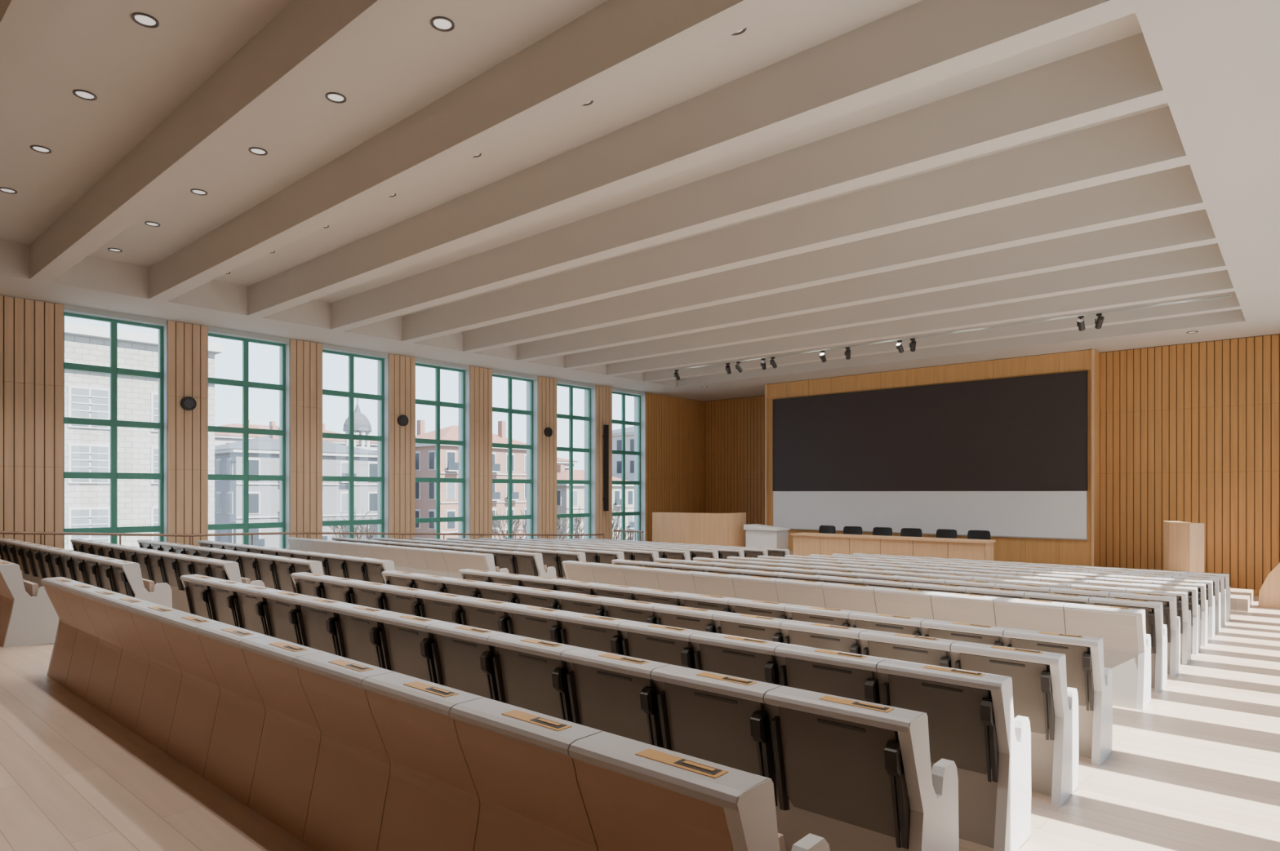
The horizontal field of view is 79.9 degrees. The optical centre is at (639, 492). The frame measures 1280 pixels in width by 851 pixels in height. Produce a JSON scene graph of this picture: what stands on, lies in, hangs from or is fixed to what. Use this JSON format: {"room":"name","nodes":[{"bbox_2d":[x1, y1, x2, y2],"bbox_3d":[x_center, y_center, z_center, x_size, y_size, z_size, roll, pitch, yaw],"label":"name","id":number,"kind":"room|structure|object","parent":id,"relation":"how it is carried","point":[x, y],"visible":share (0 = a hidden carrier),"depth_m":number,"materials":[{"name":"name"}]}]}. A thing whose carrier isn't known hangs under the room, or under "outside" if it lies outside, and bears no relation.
{"room":"lecture hall","nodes":[
{"label":"lecture hall","id":0,"kind":"room"},
{"bbox_2d":[0,294,705,559],"bbox_3d":[-6.615,-0.480,21.032,0.579,6.480,28.200,0,0,41],"label":"wall","id":1,"kind":"structure","parent":0,"point":[673,428],"depth_m":18.78,"materials":[{"name":"wood"}]},
{"bbox_2d":[63,312,163,549],"bbox_3d":[-11.016,-0.850,15.993,0.090,5.520,1.820,0,0,41],"label":"window","id":2,"kind":"structure","parent":1,"relation":"in","point":[113,371],"depth_m":15.98,"materials":[{"name":"green paint"}]},
{"bbox_2d":[180,396,196,410],"bbox_3d":[-9.899,-1.940,16.756,0.085,0.298,0.298,0,0,41],"label":"wall speaker","id":3,"kind":"object","parent":1,"relation":"attached to","point":[188,403],"visible":1,"depth_m":16.72,"materials":[{"name":"black plastic"}]},
{"bbox_2d":[208,333,284,549],"bbox_3d":[-9.281,-0.850,17.983,0.090,5.520,1.820,0,0,41],"label":"window","id":4,"kind":"structure","parent":1,"relation":"in","point":[245,384],"depth_m":17.96,"materials":[{"name":"green paint"}]},
{"bbox_2d":[322,349,383,538],"bbox_3d":[-7.545,-0.850,19.972,0.090,5.520,1.820,0,0,41],"label":"window","id":5,"kind":"structure","parent":1,"relation":"in","point":[350,394],"depth_m":19.95,"materials":[{"name":"green paint"}]},
{"bbox_2d":[397,415,408,426],"bbox_3d":[-6.428,-1.940,20.735,0.085,0.298,0.298,0,0,41],"label":"wall speaker","id":6,"kind":"object","parent":1,"relation":"attached to","point":[402,420],"visible":1,"depth_m":20.69,"materials":[{"name":"black plastic"}]},
{"bbox_2d":[415,363,464,539],"bbox_3d":[-5.810,-0.850,21.961,0.090,5.520,1.820,0,0,41],"label":"window","id":7,"kind":"structure","parent":1,"relation":"in","point":[437,402],"depth_m":21.96,"materials":[{"name":"green paint"}]},
{"bbox_2d":[492,374,533,539],"bbox_3d":[-4.074,-0.850,23.951,0.090,5.520,1.820,0,0,41],"label":"window","id":8,"kind":"structure","parent":1,"relation":"in","point":[509,411],"depth_m":23.95,"materials":[{"name":"green paint"}]},
{"bbox_2d":[544,427,552,436],"bbox_3d":[-2.957,-1.940,24.714,0.085,0.298,0.298,0,0,41],"label":"wall speaker","id":9,"kind":"object","parent":1,"relation":"attached to","point":[548,431],"visible":1,"depth_m":24.67,"materials":[{"name":"black plastic"}]},
{"bbox_2d":[556,383,591,538],"bbox_3d":[-2.339,-0.850,25.940,0.090,5.520,1.820,0,0,41],"label":"window","id":10,"kind":"structure","parent":1,"relation":"in","point":[571,417],"depth_m":25.95,"materials":[{"name":"green paint"}]},
{"bbox_2d":[603,425,608,511],"bbox_3d":[-1.198,-0.840,26.657,0.186,3.000,0.120,0,0,41],"label":"loudspeaker","id":11,"kind":"object","parent":1,"relation":"attached to","point":[606,436],"visible":1,"depth_m":26.60,"materials":[{"name":"black plastic"}]},
{"bbox_2d":[612,391,640,541],"bbox_3d":[-0.604,-0.850,27.930,0.090,5.520,1.820,0,0,41],"label":"window","id":12,"kind":"structure","parent":1,"relation":"in","point":[623,482],"depth_m":27.93,"materials":[{"name":"green paint"}]},
{"bbox_2d":[0,239,739,401],"bbox_3d":[-5.967,-4.019,20.466,2.300,0.599,28.200,0,0,41],"label":"ceiling soffit","id":13,"kind":"structure","parent":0,"point":[95,283],"depth_m":16.64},
{"bbox_2d":[0,0,1168,316],"bbox_3d":[0.928,-4.445,14.451,20.600,0.250,28.200,0,0,41],"label":"ceiling","id":14,"kind":"structure","parent":0,"point":[138,75],"depth_m":8.49,"materials":[{"name":"paint"}]},
{"bbox_2d":[0,186,17,194],"bbox_3d":[-9.044,-4.313,10.929,0.216,0.014,0.216,0,0,41],"label":"recessed light","id":15,"kind":"object","parent":14,"relation":"in","point":[7,190],"visible":1,"depth_m":10.93,"materials":[{"name":"grey"}]},
{"bbox_2d":[0,0,71,114],"bbox_3d":[-5.800,-4.020,6.891,15.800,0.600,0.300,0,0,41],"label":"ceiling beam","id":16,"kind":"structure","parent":14,"relation":"attached to","point":[25,25],"depth_m":6.20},
{"bbox_2d":[30,145,51,153],"bbox_3d":[-7.537,-4.313,9.614,0.216,0.014,0.216,0,0,41],"label":"recessed light","id":17,"kind":"object","parent":14,"relation":"in","point":[38,148],"visible":1,"depth_m":9.61,"materials":[{"name":"grey"}]},
{"bbox_2d":[72,88,97,100],"bbox_3d":[-6.030,-4.313,8.299,0.216,0.014,0.216,0,0,41],"label":"recessed light","id":18,"kind":"object","parent":14,"relation":"in","point":[82,94],"visible":1,"depth_m":8.30,"materials":[{"name":"grey"}]},
{"bbox_2d":[130,12,159,27],"bbox_3d":[-4.523,-4.313,6.985,0.216,0.014,0.216,0,0,41],"label":"recessed light","id":19,"kind":"object","parent":14,"relation":"in","point":[144,20],"visible":1,"depth_m":6.98,"materials":[{"name":"grey"}]},
{"bbox_2d":[144,221,159,226],"bbox_3d":[-7.848,-4.313,12.300,0.216,0.014,0.216,0,0,41],"label":"recessed light","id":20,"kind":"object","parent":14,"relation":"in","point":[148,223],"visible":1,"depth_m":12.30,"materials":[{"name":"grey"}]},
{"bbox_2d":[190,188,207,195],"bbox_3d":[-6.341,-4.313,10.986,0.216,0.014,0.216,0,0,41],"label":"recessed light","id":21,"kind":"object","parent":14,"relation":"in","point":[198,192],"visible":1,"depth_m":10.99,"materials":[{"name":"grey"}]},
{"bbox_2d":[30,0,437,282],"bbox_3d":[-4.603,-4.020,8.262,15.800,0.600,0.300,0,0,41],"label":"ceiling beam","id":22,"kind":"structure","parent":14,"relation":"attached to","point":[308,42],"depth_m":7.78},
{"bbox_2d":[248,146,267,155],"bbox_3d":[-4.834,-4.313,9.671,0.216,0.014,0.216,0,0,41],"label":"recessed light","id":23,"kind":"object","parent":14,"relation":"in","point":[255,150],"visible":1,"depth_m":9.67,"materials":[{"name":"grey"}]},
{"bbox_2d":[324,92,346,103],"bbox_3d":[-3.327,-4.313,8.356,0.216,0.014,0.216,0,0,41],"label":"recessed light","id":24,"kind":"object","parent":14,"relation":"in","point":[334,97],"visible":1,"depth_m":8.35,"materials":[{"name":"grey"}]},
{"bbox_2d":[430,16,454,31],"bbox_3d":[-1.820,-4.313,7.041,0.216,0.014,0.216,0,0,41],"label":"recessed light","id":25,"kind":"object","parent":14,"relation":"in","point":[442,24],"visible":1,"depth_m":7.04,"materials":[{"name":"grey"}]},
{"bbox_2d":[148,0,804,302],"bbox_3d":[-3.407,-4.020,9.634,15.800,0.600,0.300,0,0,41],"label":"ceiling beam","id":26,"kind":"structure","parent":14,"relation":"attached to","point":[615,44],"depth_m":7.96,"materials":[{"name":"paint"}]},
{"bbox_2d":[247,0,1135,317],"bbox_3d":[-2.210,-4.020,11.005,15.800,0.600,0.300,0,0,41],"label":"ceiling beam","id":27,"kind":"structure","parent":14,"relation":"attached to","point":[924,42],"depth_m":8.10,"materials":[{"name":"paint"}]},
{"bbox_2d":[330,32,1167,331],"bbox_3d":[-1.014,-4.020,12.376,15.800,0.600,0.300,0,0,41],"label":"ceiling beam","id":28,"kind":"structure","parent":14,"relation":"attached to","point":[1119,77],"depth_m":9.34,"materials":[{"name":"paint"}]},
{"bbox_2d":[401,106,1189,342],"bbox_3d":[0.183,-4.020,13.748,15.800,0.600,0.300,0,0,41],"label":"ceiling beam","id":29,"kind":"structure","parent":14,"relation":"attached to","point":[1149,142],"depth_m":10.97,"materials":[{"name":"paint"}]},
{"bbox_2d":[462,164,1205,353],"bbox_3d":[1.379,-4.020,15.119,15.800,0.600,0.300,0,0,41],"label":"ceiling beam","id":30,"kind":"structure","parent":14,"relation":"attached to","point":[1175,191],"depth_m":12.55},
{"bbox_2d":[516,208,1217,361],"bbox_3d":[2.575,-4.020,16.491,15.800,0.600,0.300,0,0,41],"label":"ceiling beam","id":31,"kind":"structure","parent":14,"relation":"attached to","point":[1193,228],"depth_m":14.09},
{"bbox_2d":[564,243,1226,369],"bbox_3d":[3.772,-4.020,17.862,15.800,0.600,0.300,0,0,41],"label":"ceiling beam","id":32,"kind":"structure","parent":14,"relation":"attached to","point":[1205,259],"depth_m":15.63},
{"bbox_2d":[605,270,1235,376],"bbox_3d":[4.968,-4.020,19.234,15.800,0.600,0.300,0,0,41],"label":"ceiling beam","id":33,"kind":"structure","parent":14,"relation":"attached to","point":[1219,282],"depth_m":17.13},
{"bbox_2d":[643,291,1240,382],"bbox_3d":[6.165,-4.020,20.605,15.800,0.600,0.300,0,0,41],"label":"ceiling beam","id":34,"kind":"structure","parent":14,"relation":"attached to","point":[1231,303],"depth_m":18.51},
{"bbox_2d":[666,294,1231,371],"bbox_3d":[6.151,-4.059,19.449,14.100,0.518,0.040,0,0,41],"label":"ceiling beam","id":35,"kind":"structure","parent":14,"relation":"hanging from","point":[1227,295],"depth_m":17.80,"materials":[{"name":"paint"}]},
{"bbox_2d":[760,358,766,369],"bbox_3d":[3.513,-3.646,21.783,0.151,0.308,0.277,0,0,16],"label":"track spotlight","id":36,"kind":"object","parent":35,"relation":"hanging from","point":[762,362],"visible":1,"depth_m":21.73,"materials":[{"name":"grey"}]},
{"bbox_2d":[819,350,826,362],"bbox_3d":[4.927,-3.647,20.557,0.149,0.306,0.263,0,0,41],"label":"track spotlight","id":37,"kind":"object","parent":35,"relation":"hanging from","point":[822,356],"visible":1,"depth_m":20.51,"materials":[{"name":"grey"}]},
{"bbox_2d":[844,346,850,359],"bbox_3d":[5.457,-3.646,20.087,0.151,0.308,0.278,0,0,15],"label":"track spotlight","id":38,"kind":"object","parent":35,"relation":"hanging from","point":[847,353],"visible":1,"depth_m":20.04,"materials":[{"name":"grey"}]},
{"bbox_2d":[896,340,903,353],"bbox_3d":[6.520,-3.647,19.167,0.137,0.306,0.262,0,0,41],"label":"track spotlight","id":39,"kind":"object","parent":35,"relation":"hanging from","point":[899,346],"visible":1,"depth_m":19.12,"materials":[{"name":"grey"}]},
{"bbox_2d":[909,338,915,351],"bbox_3d":[6.760,-3.646,18.949,0.151,0.308,0.279,0,0,14],"label":"track spotlight","id":40,"kind":"object","parent":35,"relation":"hanging from","point":[913,345],"visible":1,"depth_m":18.90,"materials":[{"name":"grey"}]},
{"bbox_2d":[1076,315,1084,331],"bbox_3d":[9.544,-3.647,16.529,0.143,0.306,0.261,0,0,41],"label":"track spotlight","id":41,"kind":"object","parent":35,"relation":"hanging from","point":[1080,323],"visible":1,"depth_m":16.48,"materials":[{"name":"grey"}]},
{"bbox_2d":[1094,313,1104,328],"bbox_3d":[9.790,-3.646,16.307,0.151,0.308,0.277,0,0,16],"label":"track spotlight","id":42,"kind":"object","parent":35,"relation":"hanging from","point":[1099,322],"visible":1,"depth_m":16.25,"materials":[{"name":"grey"}]},
{"bbox_2d":[0,595,1279,850],"bbox_3d":[0.896,2.210,14.413,20.600,1.100,28.100,0,0,41],"label":"floor","id":43,"kind":"structure","parent":0,"point":[1197,769],"depth_m":4.74,"materials":[{"name":"brown wood"}]},
{"bbox_2d":[0,560,59,648],"bbox_3d":[-9.487,1.224,10.802,7.500,0.907,0.533,0,0,41],"label":"seats","id":44,"kind":"object","parent":43,"relation":"on","point":[28,616],"visible":0.94,"depth_m":8.34,"materials":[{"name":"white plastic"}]},
{"bbox_2d":[0,537,172,608],"bbox_3d":[-8.744,1.291,11.654,7.500,0.907,0.533,0,0,41],"label":"seats","id":45,"kind":"object","parent":43,"relation":"on","point":[37,562],"visible":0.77,"depth_m":10.25,"materials":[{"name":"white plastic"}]},
{"bbox_2d":[70,538,265,613],"bbox_3d":[-8.008,1.358,12.498,7.500,0.907,0.533,0,0,41],"label":"seats","id":46,"kind":"object","parent":43,"relation":"on","point":[157,566],"visible":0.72,"depth_m":11.43,"materials":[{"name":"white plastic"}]},
{"bbox_2d":[137,539,324,593],"bbox_3d":[-7.271,1.424,13.342,7.500,0.907,0.533,0,0,41],"label":"seats","id":47,"kind":"object","parent":43,"relation":"on","point":[275,572],"visible":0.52,"depth_m":11.92,"materials":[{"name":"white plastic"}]},
{"bbox_2d":[197,540,395,584],"bbox_3d":[-6.529,1.492,14.193,7.500,0.907,0.533,0,0,41],"label":"seats","id":48,"kind":"object","parent":43,"relation":"on","point":[362,569],"visible":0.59,"depth_m":12.61,"materials":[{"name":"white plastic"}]},
{"bbox_2d":[0,531,604,559],"bbox_3d":[-6.812,1.569,20.075,0.055,1.762,16.932,0,0,41],"label":"handrail","id":49,"kind":"object","parent":43,"relation":"on","point":[41,534],"visible":0.5,"depth_m":17.61,"materials":[{"name":"brown metal"}]},
{"bbox_2d":[286,537,509,578],"bbox_3d":[-5.280,1.506,15.625,7.500,0.907,0.533,0,0,41],"label":"seats","id":50,"kind":"object","parent":43,"relation":"on","point":[437,562],"visible":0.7,"depth_m":14.56,"materials":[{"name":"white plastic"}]},
{"bbox_2d":[40,577,830,850],"bbox_3d":[-2.403,1.224,4.623,7.500,0.907,0.533,0,0,41],"label":"seats","id":51,"kind":"object","parent":43,"relation":"on","point":[339,753],"visible":0.99,"depth_m":3.29,"materials":[{"name":"beige wood"}]},
{"bbox_2d":[332,537,555,578],"bbox_3d":[-4.553,1.560,16.458,7.500,0.907,0.533,0,0,41],"label":"seats","id":52,"kind":"object","parent":43,"relation":"on","point":[523,563],"visible":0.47,"depth_m":14.38,"materials":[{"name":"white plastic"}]},
{"bbox_2d":[373,537,586,579],"bbox_3d":[-3.827,1.613,17.290,7.500,0.907,0.533,0,0,41],"label":"seats","id":53,"kind":"object","parent":43,"relation":"on","point":[553,558],"visible":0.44,"depth_m":15.34,"materials":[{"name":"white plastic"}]},
{"bbox_2d":[411,537,624,564],"bbox_3d":[-3.100,1.667,18.123,7.500,0.907,0.533,0,0,41],"label":"seats","id":54,"kind":"object","parent":43,"relation":"on","point":[592,556],"visible":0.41,"depth_m":16.34,"materials":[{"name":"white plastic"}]},
{"bbox_2d":[446,537,658,562],"bbox_3d":[-2.374,1.721,18.956,7.500,0.907,0.533,0,0,41],"label":"seats","id":55,"kind":"object","parent":43,"relation":"on","point":[631,555],"visible":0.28,"depth_m":17.20,"materials":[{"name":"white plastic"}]},
{"bbox_2d":[179,574,959,850],"bbox_3d":[-1.661,1.291,5.474,7.500,0.907,0.533,0,0,41],"label":"seats","id":56,"kind":"object","parent":43,"relation":"on","point":[852,775],"visible":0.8,"depth_m":3.54,"materials":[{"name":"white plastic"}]},
{"bbox_2d":[479,537,690,560],"bbox_3d":[-1.648,1.774,19.788,7.500,0.907,0.533,0,0,41],"label":"seats","id":57,"kind":"object","parent":43,"relation":"on","point":[663,553],"visible":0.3,"depth_m":18.11,"materials":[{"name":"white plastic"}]},
{"bbox_2d":[509,537,718,560],"bbox_3d":[-0.921,1.828,20.621,7.500,0.907,0.533,0,0,41],"label":"seats","id":58,"kind":"object","parent":43,"relation":"on","point":[693,553],"visible":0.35,"depth_m":19.00,"materials":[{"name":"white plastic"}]},
{"bbox_2d":[613,529,644,541],"bbox_3d":[-0.405,1.886,26.363,1.370,1.128,0.055,0,0,41],"label":"guard rail","id":59,"kind":"object","parent":43,"relation":"on","point":[614,531],"visible":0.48,"depth_m":26.35,"materials":[{"name":"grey metal"}]},
{"bbox_2d":[537,537,744,559],"bbox_3d":[-0.195,1.882,21.454,7.500,0.907,0.533,0,0,41],"label":"seats","id":60,"kind":"object","parent":43,"relation":"on","point":[722,553],"visible":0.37,"depth_m":19.82,"materials":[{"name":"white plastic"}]},
{"bbox_2d":[290,572,1031,850],"bbox_3d":[-0.924,1.358,6.318,7.500,0.907,0.533,0,0,41],"label":"seats","id":61,"kind":"object","parent":43,"relation":"on","point":[972,725],"visible":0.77,"depth_m":4.24,"materials":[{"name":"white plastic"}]},
{"bbox_2d":[563,538,768,558],"bbox_3d":[0.531,1.935,22.286,7.500,0.907,0.533,0,0,41],"label":"seats","id":62,"kind":"object","parent":43,"relation":"on","point":[748,553],"visible":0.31,"depth_m":20.66,"materials":[{"name":"white plastic"}]},
{"bbox_2d":[587,538,790,557],"bbox_3d":[1.258,1.989,23.119,7.500,0.907,0.533,0,0,41],"label":"seats","id":63,"kind":"object","parent":43,"relation":"on","point":[771,552],"visible":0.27,"depth_m":21.50,"materials":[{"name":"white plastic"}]},
{"bbox_2d":[382,570,1079,806],"bbox_3d":[-0.188,1.424,7.162,7.500,0.907,0.533,0,0,41],"label":"seats","id":64,"kind":"object","parent":43,"relation":"on","point":[1041,693],"visible":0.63,"depth_m":5.15,"materials":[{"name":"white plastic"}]},
{"bbox_2d":[457,568,1112,766],"bbox_3d":[0.555,1.492,8.014,7.500,0.907,0.533,0,0,41],"label":"seats","id":65,"kind":"object","parent":43,"relation":"on","point":[1086,672],"visible":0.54,"depth_m":6.10,"materials":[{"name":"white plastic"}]},
{"bbox_2d":[562,560,1151,711],"bbox_3d":[1.804,1.506,9.445,7.500,0.907,0.533,0,0,41],"label":"seats","id":66,"kind":"object","parent":43,"relation":"on","point":[1126,643],"visible":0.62,"depth_m":7.96,"materials":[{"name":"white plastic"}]},
{"bbox_2d":[611,559,1167,692],"bbox_3d":[2.530,1.560,10.278,7.500,0.907,0.533,0,0,41],"label":"seats","id":67,"kind":"object","parent":43,"relation":"on","point":[1154,626],"visible":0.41,"depth_m":8.54,"materials":[{"name":"white plastic"}]},
{"bbox_2d":[654,558,1180,677],"bbox_3d":[3.257,1.613,11.111,7.500,0.907,0.533,0,0,41],"label":"seats","id":68,"kind":"object","parent":43,"relation":"on","point":[1171,619],"visible":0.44,"depth_m":9.45,"materials":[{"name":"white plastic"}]},
{"bbox_2d":[693,557,1191,665],"bbox_3d":[3.983,1.667,11.944,7.500,0.907,0.533,0,0,41],"label":"seats","id":69,"kind":"object","parent":43,"relation":"on","point":[1182,600],"visible":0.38,"depth_m":10.37,"materials":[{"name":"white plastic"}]},
{"bbox_2d":[727,556,1200,655],"bbox_3d":[4.709,1.721,12.776,7.500,0.907,0.533,0,0,41],"label":"seats","id":70,"kind":"object","parent":43,"relation":"on","point":[1193,606],"visible":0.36,"depth_m":11.22,"materials":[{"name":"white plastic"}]},
{"bbox_2d":[757,555,1208,646],"bbox_3d":[5.436,1.774,13.609,7.500,0.907,0.533,0,0,41],"label":"seats","id":71,"kind":"object","parent":43,"relation":"on","point":[1202,602],"visible":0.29,"depth_m":12.10,"materials":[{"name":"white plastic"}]},
{"bbox_2d":[784,555,1214,639],"bbox_3d":[6.162,1.828,14.442,7.500,0.907,0.533,0,0,41],"label":"seats","id":72,"kind":"object","parent":43,"relation":"on","point":[1209,584],"visible":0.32,"depth_m":13.00,"materials":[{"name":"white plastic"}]},
{"bbox_2d":[809,554,1220,632],"bbox_3d":[6.889,1.882,15.274,7.500,0.907,0.533,0,0,41],"label":"seats","id":73,"kind":"object","parent":43,"relation":"on","point":[1216,593],"visible":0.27,"depth_m":13.88,"materials":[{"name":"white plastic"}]},
{"bbox_2d":[789,551,1253,612],"bbox_3d":[7.133,2.285,21.731,16.020,0.650,3.130,0,0,41],"label":"stage platform","id":74,"kind":"object","parent":43,"relation":"on","point":[1241,600],"visible":0.12,"depth_m":15.83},
{"bbox_2d":[743,524,790,549],"bbox_3d":[4.032,1.500,24.284,1.250,0.916,0.800,0,0,41],"label":"lectern","id":75,"kind":"object","parent":74,"relation":"on","point":[757,535],"visible":0.79,"depth_m":24.00,"materials":[{"name":"white paint"}]},
{"bbox_2d":[818,525,835,533],"bbox_3d":[5.547,1.494,23.232,0.700,0.928,0.650,0,0,-41],"label":"chair","id":76,"kind":"object","parent":74,"relation":"on","point":[823,529],"visible":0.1,"depth_m":23.44,"materials":[{"name":"leather"}]},
{"bbox_2d":[843,526,862,534],"bbox_3d":[6.216,1.494,22.649,0.650,0.928,0.700,0,0,36],"label":"chair","id":77,"kind":"object","parent":74,"relation":"on","point":[846,530],"visible":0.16,"depth_m":22.89,"materials":[{"name":"leather"}]},
{"bbox_2d":[872,527,892,536],"bbox_3d":[6.898,1.494,22.054,0.650,0.928,0.700,0,0,41],"label":"chair","id":78,"kind":"object","parent":74,"relation":"on","point":[886,531],"visible":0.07,"depth_m":22.28,"materials":[{"name":"leather"}]},
{"bbox_2d":[790,533,995,560],"bbox_3d":[6.784,1.593,21.087,5.500,0.727,0.800,0,0,41],"label":"desk","id":79,"kind":"object","parent":74,"relation":"on","point":[803,544],"visible":0.67,"depth_m":20.61,"materials":[{"name":"brown wood"}]},
{"bbox_2d":[900,528,922,537],"bbox_3d":[7.569,1.494,21.468,0.650,0.928,0.700,0,0,31],"label":"chair","id":80,"kind":"object","parent":74,"relation":"on","point":[907,532],"visible":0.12,"depth_m":21.72,"materials":[{"name":"leather"}]},
{"bbox_2d":[936,528,957,538],"bbox_3d":[8.258,1.494,20.867,0.700,0.928,0.650,0,0,-43],"label":"chair","id":81,"kind":"object","parent":74,"relation":"on","point":[948,534],"visible":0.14,"depth_m":21.07,"materials":[{"name":"leather"}]},
{"bbox_2d":[967,530,991,540],"bbox_3d":[8.930,1.494,20.281,0.650,0.928,0.700,0,0,38],"label":"chair","id":82,"kind":"object","parent":74,"relation":"on","point":[971,535],"visible":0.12,"depth_m":20.52,"materials":[{"name":"leather"}]},
{"bbox_2d":[831,553,1226,626],"bbox_3d":[7.615,1.935,16.107,7.500,0.907,0.533,0,0,41],"label":"seats","id":83,"kind":"object","parent":43,"relation":"on","point":[1221,579],"visible":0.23,"depth_m":14.68,"materials":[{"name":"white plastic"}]},
{"bbox_2d":[852,553,1230,622],"bbox_3d":[8.341,1.989,16.940,7.500,0.907,0.533,0,0,41],"label":"seats","id":84,"kind":"object","parent":43,"relation":"on","point":[1227,587],"visible":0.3,"depth_m":15.62,"materials":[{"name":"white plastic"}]},
{"bbox_2d":[1257,562,1279,608],"bbox_3d":[13.848,1.965,15.820,1.629,0.970,0.150,0,0,41],"label":"balustrade","id":85,"kind":"object","parent":43,"relation":"on","point":[1269,592],"visible":1,"depth_m":16.15,"materials":[{"name":"brown wood"}]},
{"bbox_2d":[652,512,746,546],"bbox_3d":[2.054,1.324,25.646,2.800,1.268,1.832,0,0,41],"label":"wooden partition","id":86,"kind":"object","parent":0,"point":[708,529],"depth_m":24.93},
{"bbox_2d":[675,309,1251,397],"bbox_3d":[8.676,-4.019,23.484,15.800,0.599,4.400,0,0,41],"label":"ceiling soffit","id":87,"kind":"structure","parent":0,"point":[1231,324],"depth_m":20.30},
{"bbox_2d":[705,333,1279,590],"bbox_3d":[9.441,-0.480,24.217,1.008,6.480,20.715,0,0,-42],"label":"wall","id":88,"kind":"structure","parent":0,"point":[1189,433],"depth_m":19.25,"materials":[{"name":"brown"}]},
{"bbox_2d":[772,370,1088,491],"bbox_3d":[8.106,-1.595,23.013,9.440,3.130,0.060,0,0,41],"label":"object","id":89,"kind":"object","parent":88,"relation":"attached to","point":[1025,433],"visible":1,"depth_m":22.41,"materials":[{"name":"grey"}]},
{"bbox_2d":[773,491,1088,540],"bbox_3d":[8.102,0.613,23.009,9.440,1.275,0.070,0,0,41],"label":"whiteboard","id":90,"kind":"object","parent":88,"relation":"attached to","point":[1058,515],"visible":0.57,"depth_m":22.34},
{"bbox_2d":[764,349,1099,566],"bbox_3d":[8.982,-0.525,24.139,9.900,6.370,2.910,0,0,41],"label":"wall panel","id":91,"kind":"object","parent":88,"relation":"attached to","point":[1028,550],"depth_m":21.16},
{"bbox_2d":[1164,520,1204,573],"bbox_3d":[12.543,1.324,17.664,0.918,1.268,1.726,0,0,41],"label":"lectern","id":92,"kind":"object","parent":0,"point":[1184,542],"depth_m":17.05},
{"bbox_2d":[1131,0,1279,337],"bbox_3d":[7.748,-4.019,8.502,2.500,0.599,28.200,0,0,41],"label":"ceiling soffit","id":93,"kind":"structure","parent":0,"point":[1216,63],"depth_m":7.56,"materials":[{"name":"paint"}]},
{"label":"outside","id":94,"kind":"structure","parent":0,"visible":0},
{"bbox_3d":[-94.018,10.910,214.720,376.000,0.500,600.000,0,0,41],"label":"ground","id":95,"kind":"structure","parent":94,"visible":0},
{"bbox_2d":[64,321,222,551],"bbox_3d":[-38.406,-0.290,34.963,14.550,21.900,30.800,0,0,41],"label":"brick building","id":96,"kind":"structure","parent":95,"relation":"on","point":[86,393],"depth_m":38.23,"materials":[{"name":"grey"}]},
{"bbox_2d":[214,426,377,548],"bbox_3d":[-38.997,1.810,84.447,15.200,17.700,17.000,0,0,41],"label":"apartment building","id":97,"kind":"structure","parent":95,"relation":"on","point":[264,451],"depth_m":76.79,"materials":[{"name":"stone"}]},
{"bbox_2d":[214,419,377,447],"bbox_3d":[-58.718,-0.340,124.209,17.200,22.000,31.000,0,0,41],"label":"apartment building","id":98,"kind":"structure","parent":95,"relation":"on","point":[220,438],"depth_m":117.03,"materials":[{"name":"ceramic"}]},
{"bbox_2d":[325,509,377,540],"bbox_3d":[-17.364,5.788,45.438,5.373,9.745,3.904,0,0,41],"label":"bare tree","id":99,"kind":"object","parent":95,"relation":"on","point":[356,527],"visible":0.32,"depth_m":45.23,"materials":[{"name":"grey plant"}]},
{"bbox_2d":[342,398,377,451],"bbox_3d":[-43.449,-2.040,117.525,5.000,25.400,5.000,0,0,41],"label":"tower","id":100,"kind":"structure","parent":95,"relation":"on","point":[362,424],"depth_m":116.40,"materials":[{"name":"stone"}]},
{"bbox_2d":[415,420,526,539],"bbox_3d":[-21.890,0.960,93.409,13.200,19.400,15.000,0,0,41],"label":"apartment building","id":101,"kind":"structure","parent":95,"relation":"on","point":[424,453],"depth_m":86.99,"materials":[{"name":"paint"}]},
{"bbox_2d":[492,507,577,539],"bbox_3d":[-7.174,5.813,50.720,6.931,9.695,5.843,0,0,-33],"label":"bare tree","id":102,"kind":"object","parent":95,"relation":"on","point":[515,531],"visible":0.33,"depth_m":50.24,"materials":[{"name":"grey plant"}]},
{"bbox_2d":[556,457,577,470],"bbox_3d":[-20.983,1.560,116.505,16.200,18.200,17.000,0,0,41],"label":"apartment building","id":103,"kind":"structure","parent":95,"relation":"on","point":[560,461],"depth_m":116.26,"materials":[{"name":"ceramic"}]},
{"bbox_2d":[564,503,584,539],"bbox_3d":[-4.136,5.788,60.026,3.904,9.745,5.373,0,0,-18],"label":"bare tree","id":104,"kind":"object","parent":95,"relation":"on","point":[576,520],"visible":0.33,"depth_m":59.41,"materials":[{"name":"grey plant"}]},
{"bbox_2d":[556,465,634,541],"bbox_3d":[-8.838,3.410,109.891,11.200,14.500,15.000,0,0,41],"label":"apartment building","id":105,"kind":"structure","parent":95,"relation":"on","point":[562,490],"depth_m":104.93,"materials":[{"name":"paint"}]},
{"bbox_2d":[612,426,634,481],"bbox_3d":[2.802,-0.590,126.277,15.200,22.500,19.000,0,0,41],"label":"apartment building","id":106,"kind":"structure","parent":95,"relation":"on","point":[629,432],"depth_m":119.19,"materials":[{"name":"stone"}]},
{"bbox_2d":[612,502,634,540],"bbox_3d":[-2.871,5.788,73.433,5.373,9.745,3.904,0,0,-15],"label":"bare tree","id":107,"kind":"object","parent":95,"relation":"on","point":[619,517],"visible":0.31,"depth_m":72.81,"materials":[{"name":"grey plant"}]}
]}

